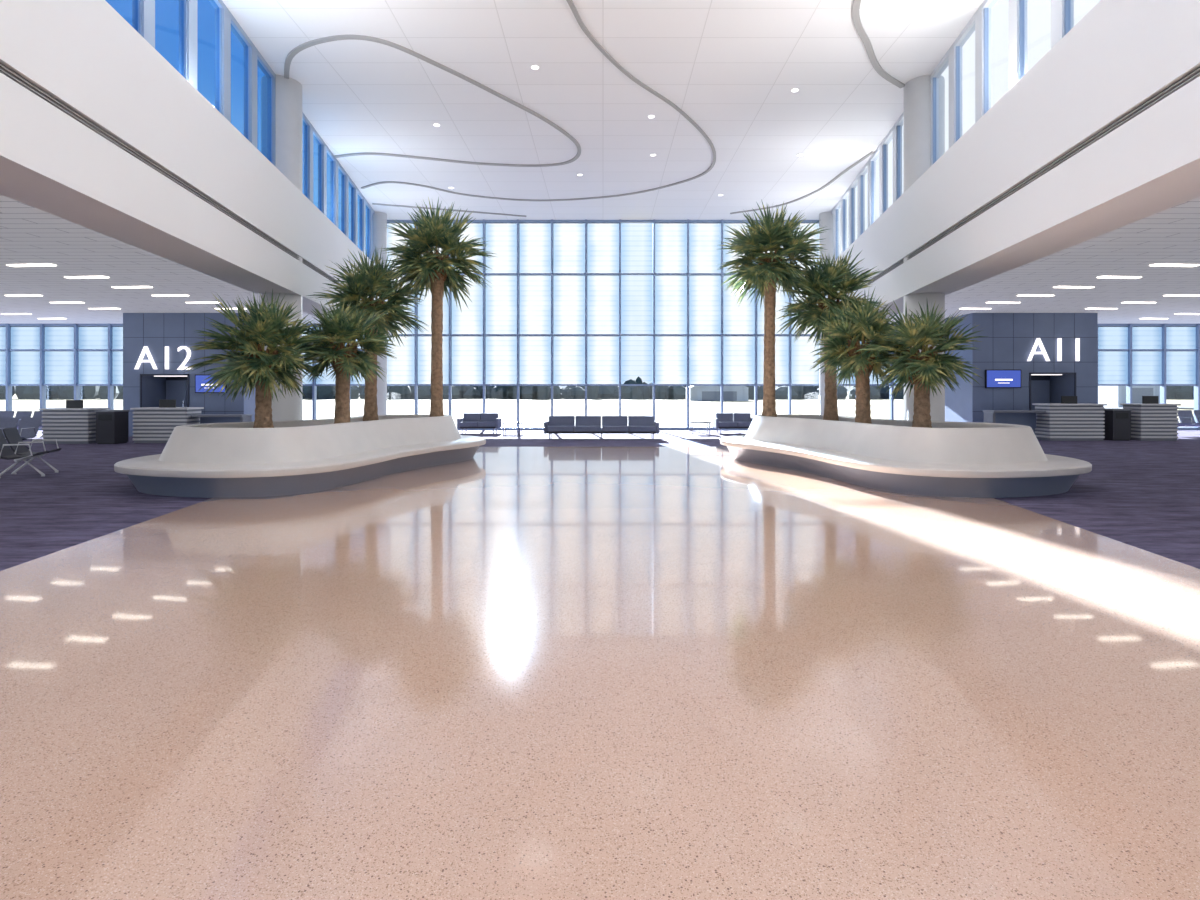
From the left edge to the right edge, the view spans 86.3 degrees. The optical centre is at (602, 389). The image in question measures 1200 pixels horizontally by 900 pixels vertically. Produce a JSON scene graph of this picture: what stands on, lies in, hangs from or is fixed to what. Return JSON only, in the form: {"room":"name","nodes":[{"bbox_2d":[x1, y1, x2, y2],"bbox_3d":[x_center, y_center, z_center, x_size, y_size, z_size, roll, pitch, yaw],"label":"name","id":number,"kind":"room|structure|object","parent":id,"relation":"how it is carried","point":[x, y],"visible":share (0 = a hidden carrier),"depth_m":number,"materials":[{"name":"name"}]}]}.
{"room":"airport terminal","nodes":[
{"label":"airport terminal","id":0,"kind":"room"},
{"bbox_2d":[0,194,320,323],"bbox_3d":[-15.400,-2.800,7.900,23.200,0.300,35.800,0,0,0],"label":"ceiling","id":1,"kind":"structure","parent":0,"point":[28,234],"depth_m":15.21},
{"bbox_2d":[3,264,245,318],"bbox_3d":[-16.250,-2.639,12.100,9.311,0.019,23.459,0,0,0],"label":"light strips","id":2,"kind":"object","parent":1,"relation":"attached to","point":[12,265],"visible":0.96,"depth_m":17.81,"materials":[{"name":"white plastic"}]},
{"bbox_2d":[0,0,390,335],"bbox_3d":[-6.159,-3.250,7.800,0.889,2.300,36.163,0,0,-9],"label":"wall","id":3,"kind":"structure","parent":0,"point":[85,55],"depth_m":8.02,"materials":[{"name":"white paint"}]},
{"bbox_2d":[0,63,360,299],"bbox_3d":[-5.744,-2.900,7.801,0.068,0.120,36.033,0,0,-9],"label":"trim","id":4,"kind":"structure","parent":3,"relation":"attached to","point":[6,71],"depth_m":7.71,"materials":[{"name":"dark grey metal"}]},
{"bbox_2d":[0,324,364,429],"bbox_3d":[-17.950,-0.525,25.645,18.100,4.250,0.210,0,0,0],"label":"window","id":5,"kind":"structure","parent":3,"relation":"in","point":[42,355],"depth_m":25.66,"materials":[{"name":"blue glass"}]},
{"bbox_2d":[132,0,374,259],"bbox_3d":[-6.209,-5.600,7.800,0.158,2.400,36.050,0,0,-9],"label":"window","id":6,"kind":"structure","parent":3,"relation":"in","point":[143,11],"depth_m":12.53,"materials":[{"name":"blue glass"}]},
{"bbox_2d":[0,430,1199,899],"bbox_3d":[0.000,1.747,7.900,54.000,0.306,35.800,0,0,0],"label":"floor","id":7,"kind":"structure","parent":0,"point":[499,673],"depth_m":3.49,"materials":[{"name":"beige stone"}]},
{"bbox_2d":[0,417,41,449],"bbox_3d":[-15.900,1.160,16.439,2.392,0.880,0.746,0,0,0],"label":"seating","id":8,"kind":"object","parent":7,"relation":"on","point":[29,426],"visible":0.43,"depth_m":16.73,"materials":[{"name":"grey leather"}]},
{"bbox_2d":[0,411,42,437],"bbox_3d":[-19.500,1.160,21.539,2.392,0.880,0.746,0,0,0],"label":"seating","id":9,"kind":"object","parent":7,"relation":"on","point":[19,414],"visible":0.13,"depth_m":21.87,"materials":[{"name":"grey leather"}]},
{"bbox_2d":[0,427,60,477],"bbox_3d":[-10.786,1.160,11.985,0.746,0.880,1.192,0,0,-22],"label":"seating","id":10,"kind":"object","parent":7,"relation":"on","point":[19,452],"visible":1,"depth_m":11.96,"materials":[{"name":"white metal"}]},
{"bbox_2d":[39,400,108,443],"bbox_3d":[-15.950,0.950,19.335,1.450,1.300,0.830,0,0,0],"label":"podium","id":11,"kind":"object","parent":7,"relation":"on","point":[72,424],"visible":0.76,"depth_m":19.00,"materials":[{"name":"grey metal"}]},
{"bbox_2d":[94,410,129,443],"bbox_3d":[-14.720,1.100,19.200,0.600,1.000,0.600,0,0,0],"label":"waste bin","id":12,"kind":"object","parent":7,"relation":"on","point":[112,426],"visible":1,"depth_m":18.92,"materials":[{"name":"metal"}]},
{"bbox_2d":[123,313,255,436],"bbox_3d":[-14.425,-0.525,23.675,4.150,4.250,3.550,0,0,0],"label":"wall","id":13,"kind":"structure","parent":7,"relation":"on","point":[156,352],"depth_m":22.00,"materials":[{"name":"blue"}]},
{"bbox_2d":[130,399,251,442],"bbox_3d":[-12.575,0.945,19.635,3.250,1.310,0.830,0,0,0],"label":"podium","id":14,"kind":"object","parent":7,"relation":"on","point":[151,424],"visible":0.75,"depth_m":19.30,"materials":[{"name":"grey"}]},
{"bbox_2d":[261,75,301,420],"bbox_3d":[-7.121,-2.600,14.200,0.860,8.400,0.860,0,0,0],"label":"column","id":15,"kind":"structure","parent":7,"relation":"on","point":[288,91],"depth_m":13.92,"materials":[{"name":"paint"}]},
{"bbox_2d":[114,414,485,497],"bbox_3d":[-5.399,1.100,12.960,4.098,1.000,7.587,0,0,17],"label":"bench","id":16,"kind":"object","parent":7,"relation":"on","point":[228,459],"visible":0.98,"depth_m":10.12,"materials":[{"name":"white plastic"}]},
{"bbox_2d":[182,290,335,427],"bbox_3d":[-6.146,-0.532,11.455,2.427,2.541,2.293,0,0,0],"label":"palm tree","id":17,"kind":"object","parent":16,"relation":"on","point":[256,367],"visible":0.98,"depth_m":11.22,"materials":[{"name":"green plant"}]},
{"bbox_2d":[295,298,397,423],"bbox_3d":[-4.969,-0.576,12.369,2.095,2.628,2.103,0,0,0],"label":"palm tree","id":18,"kind":"object","parent":16,"relation":"on","point":[347,360],"visible":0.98,"depth_m":12.24,"materials":[{"name":"green plant"}]},
{"bbox_2d":[307,248,429,420],"bbox_3d":[-5.283,-1.301,14.726,2.458,4.079,2.435,0,0,39],"label":"palm tree","id":19,"kind":"object","parent":16,"relation":"on","point":[370,280],"visible":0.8,"depth_m":14.36,"materials":[{"name":"green plant"}]},
{"bbox_2d":[381,198,494,416],"bbox_3d":[-3.837,-1.845,14.873,2.712,5.166,2.550,0,0,0],"label":"palm tree","id":20,"kind":"object","parent":16,"relation":"on","point":[437,273],"visible":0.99,"depth_m":14.73,"materials":[{"name":"green plant"}]},
{"bbox_2d":[373,211,386,414],"bbox_3d":[-8.688,-2.600,24.700,0.700,8.400,0.700,0,0,0],"label":"column","id":21,"kind":"structure","parent":7,"relation":"on","point":[379,218],"depth_m":24.46,"materials":[{"name":"paint"}]},
{"bbox_2d":[457,413,501,433],"bbox_3d":[-4.550,1.230,23.590,1.500,0.740,0.820,0,0,0],"label":"lounge sofa","id":22,"kind":"object","parent":7,"relation":"on","point":[469,420],"visible":0.98,"depth_m":23.52,"materials":[{"name":"grey fabric"}]},
{"bbox_2d":[502,421,522,433],"bbox_3d":[-3.300,1.380,23.400,0.700,0.440,0.600,0,0,0],"label":"side table","id":23,"kind":"object","parent":7,"relation":"on","point":[505,422],"visible":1,"depth_m":23.16,"materials":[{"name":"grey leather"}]},
{"bbox_2d":[544,416,658,439],"bbox_3d":[-0.050,1.230,20.890,3.700,0.740,0.820,0,0,0],"label":"lounge sofa","id":24,"kind":"object","parent":7,"relation":"on","point":[556,424],"visible":1,"depth_m":21.08,"materials":[{"name":"grey leather"}]},
{"bbox_2d":[689,421,710,433],"bbox_3d":[3.550,1.380,23.400,0.700,0.440,0.600,0,0,0],"label":"side table","id":25,"kind":"object","parent":7,"relation":"on","point":[692,422],"visible":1,"depth_m":23.14,"materials":[{"name":"white metal"}]},
{"bbox_2d":[712,413,752,433],"bbox_3d":[4.850,1.230,23.590,1.500,0.740,0.820,0,0,0],"label":"lounge sofa","id":26,"kind":"object","parent":7,"relation":"on","point":[721,420],"visible":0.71,"depth_m":23.77,"materials":[{"name":"fabric"}]},
{"bbox_2d":[819,211,836,414],"bbox_3d":[8.688,-2.600,24.700,0.700,8.400,0.700,0,0,0],"label":"column","id":27,"kind":"structure","parent":7,"relation":"on","point":[826,218],"depth_m":24.49,"materials":[{"name":"paint"}]},
{"bbox_2d":[720,414,1091,497],"bbox_3d":[5.400,1.100,12.960,4.104,1.000,7.587,0,0,-17],"label":"bench","id":28,"kind":"object","parent":7,"relation":"on","point":[945,459],"visible":0.96,"depth_m":10.12,"materials":[{"name":"white plastic"}]},
{"bbox_2d":[716,199,829,416],"bbox_3d":[3.949,-1.834,14.960,2.589,5.143,2.675,0,0,-39],"label":"palm tree","id":29,"kind":"object","parent":28,"relation":"on","point":[772,268],"visible":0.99,"depth_m":14.64,"materials":[{"name":"green plant"}]},
{"bbox_2d":[776,245,886,420],"bbox_3d":[5.118,-1.265,14.599,2.347,4.007,2.400,0,0,43],"label":"palm tree","id":30,"kind":"object","parent":28,"relation":"on","point":[831,279],"visible":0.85,"depth_m":14.32,"materials":[{"name":"green plant"}]},
{"bbox_2d":[810,286,908,423],"bbox_3d":[5.070,-0.603,12.516,1.997,2.682,2.163,0,0,18],"label":"palm tree","id":31,"kind":"object","parent":28,"relation":"on","point":[842,352],"visible":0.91,"depth_m":12.31,"materials":[{"name":"green plant"}]},
{"bbox_2d":[856,301,988,427],"bbox_3d":[5.702,-0.467,11.498,2.151,2.410,2.041,0,0,0],"label":"palm tree","id":32,"kind":"object","parent":28,"relation":"on","point":[925,368],"visible":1,"depth_m":11.27,"materials":[{"name":"green plant"}]},
{"bbox_2d":[904,75,944,420],"bbox_3d":[7.121,-2.600,14.200,0.860,8.400,0.860,0,0,0],"label":"column","id":33,"kind":"structure","parent":7,"relation":"on","point":[916,90],"depth_m":13.89,"materials":[{"name":"paint"}]},
{"bbox_2d":[945,313,1097,433],"bbox_3d":[14.850,-0.525,23.675,4.300,4.250,3.550,0,0,0],"label":"wall","id":34,"kind":"structure","parent":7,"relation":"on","point":[1025,359],"depth_m":22.00,"materials":[{"name":"blue"}]},
{"bbox_2d":[983,396,1106,440],"bbox_3d":[14.125,0.895,20.535,3.450,1.410,0.830,0,0,0],"label":"podium","id":35,"kind":"object","parent":7,"relation":"on","point":[1067,420],"visible":0.93,"depth_m":20.20,"materials":[{"name":"grey metal"},{"name":"black plastic"}]},
{"bbox_2d":[1103,408,1131,440],"bbox_3d":[16.400,1.100,20.500,0.600,1.000,0.600,0,0,0],"label":"waste bin","id":36,"kind":"object","parent":7,"relation":"on","point":[1117,421],"visible":0.82,"depth_m":20.22,"materials":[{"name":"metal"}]},
{"bbox_2d":[1120,396,1180,440],"bbox_3d":[17.550,0.895,20.535,1.250,1.410,0.830,0,0,0],"label":"podium","id":37,"kind":"object","parent":7,"relation":"on","point":[1151,420],"visible":0.85,"depth_m":20.20,"materials":[{"name":"grey"}]},
{"bbox_2d":[1177,410,1199,426],"bbox_3d":[20.500,1.160,22.539,2.392,0.880,0.746,0,0,0],"label":"seating","id":38,"kind":"object","parent":7,"relation":"on","point":[1186,417],"visible":0.3,"depth_m":22.78,"materials":[{"name":"silver metal"}]},
{"bbox_2d":[222,0,983,219],"bbox_3d":[0.000,-6.975,7.950,18.136,0.350,35.900,0,0,0],"label":"ceiling","id":39,"kind":"structure","parent":0,"point":[732,66],"depth_m":14.83,"materials":[{"name":"white paint"}]},
{"bbox_2d":[284,0,904,216],"bbox_3d":[-0.336,-6.790,14.518,16.151,0.060,21.041,0,0,0],"label":"trim","id":40,"kind":"structure","parent":39,"relation":"attached to","point":[859,28],"depth_m":14.97,"materials":[{"name":"grey"}]},
{"bbox_2d":[433,14,904,195],"bbox_3d":[0.300,-6.792,9.150,11.000,0.014,26.500,0,0,0],"label":"recessed light","id":41,"kind":"object","parent":39,"relation":"in","point":[898,17],"depth_m":14.50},
{"bbox_2d":[815,0,1199,337],"bbox_3d":[6.159,-3.250,7.800,0.889,2.300,36.163,0,0,9],"label":"wall","id":42,"kind":"structure","parent":0,"point":[1120,55],"depth_m":8.12,"materials":[{"name":"white paint"}]},
{"bbox_2d":[831,0,1073,260],"bbox_3d":[6.209,-5.600,7.800,0.158,2.400,36.050,0,0,9],"label":"window","id":43,"kind":"structure","parent":42,"relation":"in","point":[1062,11],"depth_m":12.53,"materials":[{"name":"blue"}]},
{"bbox_2d":[837,324,1199,429],"bbox_3d":[17.950,-0.525,25.645,18.100,4.250,0.210,0,0,0],"label":"window","id":44,"kind":"structure","parent":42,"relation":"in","point":[1129,355],"depth_m":25.66,"materials":[{"name":"blue glass"}]},
{"bbox_2d":[840,67,1199,300],"bbox_3d":[5.744,-2.900,7.801,0.068,0.120,36.033,0,0,9],"label":"trim","id":45,"kind":"structure","parent":42,"relation":"attached to","point":[1194,74],"depth_m":7.83,"materials":[{"name":"dark grey metal"}]},
{"bbox_2d":[888,197,1199,323],"bbox_3d":[15.400,-2.800,7.900,23.200,0.300,35.800,0,0,0],"label":"ceiling","id":46,"kind":"structure","parent":0,"point":[1171,235],"depth_m":15.21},
{"bbox_2d":[960,264,1199,318],"bbox_3d":[16.250,-2.639,12.100,9.311,0.019,23.459,0,0,0],"label":"light strips","id":47,"kind":"object","parent":46,"relation":"attached to","point":[1171,265],"visible":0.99,"depth_m":17.81,"materials":[{"name":"white plastic"}]},
{"bbox_3d":[0.000,-4.725,25.675,18.800,4.150,0.150,0,0,0],"label":"wall","id":48,"kind":"structure","parent":0,"visible":0},
{"bbox_2d":[387,220,818,429],"bbox_3d":[0.000,-2.600,25.645,17.760,8.400,0.210,0,0,0],"label":"window","id":49,"kind":"structure","parent":48,"relation":"in","point":[548,313],"depth_m":25.66,"materials":[{"name":"blue glass"}]},
{"label":"outside","id":50,"kind":"structure","parent":0,"visible":0},
{"bbox_2d":[0,392,1193,419],"bbox_3d":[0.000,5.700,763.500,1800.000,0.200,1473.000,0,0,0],"label":"ground","id":51,"kind":"structure","parent":50,"point":[505,414],"depth_m":217.20,"materials":[{"name":"grey concrete"}]},
{"bbox_2d":[0,377,1193,398],"bbox_3d":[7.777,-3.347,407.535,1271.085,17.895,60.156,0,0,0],"label":"tree line","id":52,"kind":"object","parent":51,"relation":"on","point":[22,392],"visible":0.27,"depth_m":390.81,"materials":[{"name":"green plant"}]},
{"bbox_2d":[686,386,747,400],"bbox_3d":[60.000,-0.600,338.950,30.000,12.400,18.100,0,0,0],"label":"hangar","id":53,"kind":"structure","parent":51,"relation":"on","point":[696,393],"depth_m":329.98,"materials":[{"name":"paint"}]},
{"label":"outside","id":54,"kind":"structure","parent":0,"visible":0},
{"bbox_2d":[0,407,1193,426],"bbox_3d":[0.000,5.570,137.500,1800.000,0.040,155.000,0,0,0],"label":"taxiway","id":55,"kind":"structure","parent":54,"point":[526,423],"depth_m":192.01,"materials":[{"name":"grey asphalt"}]},
{"bbox_2d":[1098,386,1159,406],"bbox_3d":[172.000,-0.160,213.950,14.000,11.520,18.100,0,0,0],"label":"hangar","id":56,"kind":"structure","parent":55,"relation":"on","point":[1112,396],"depth_m":204.99,"materials":[{"name":"paint"}]}
]}

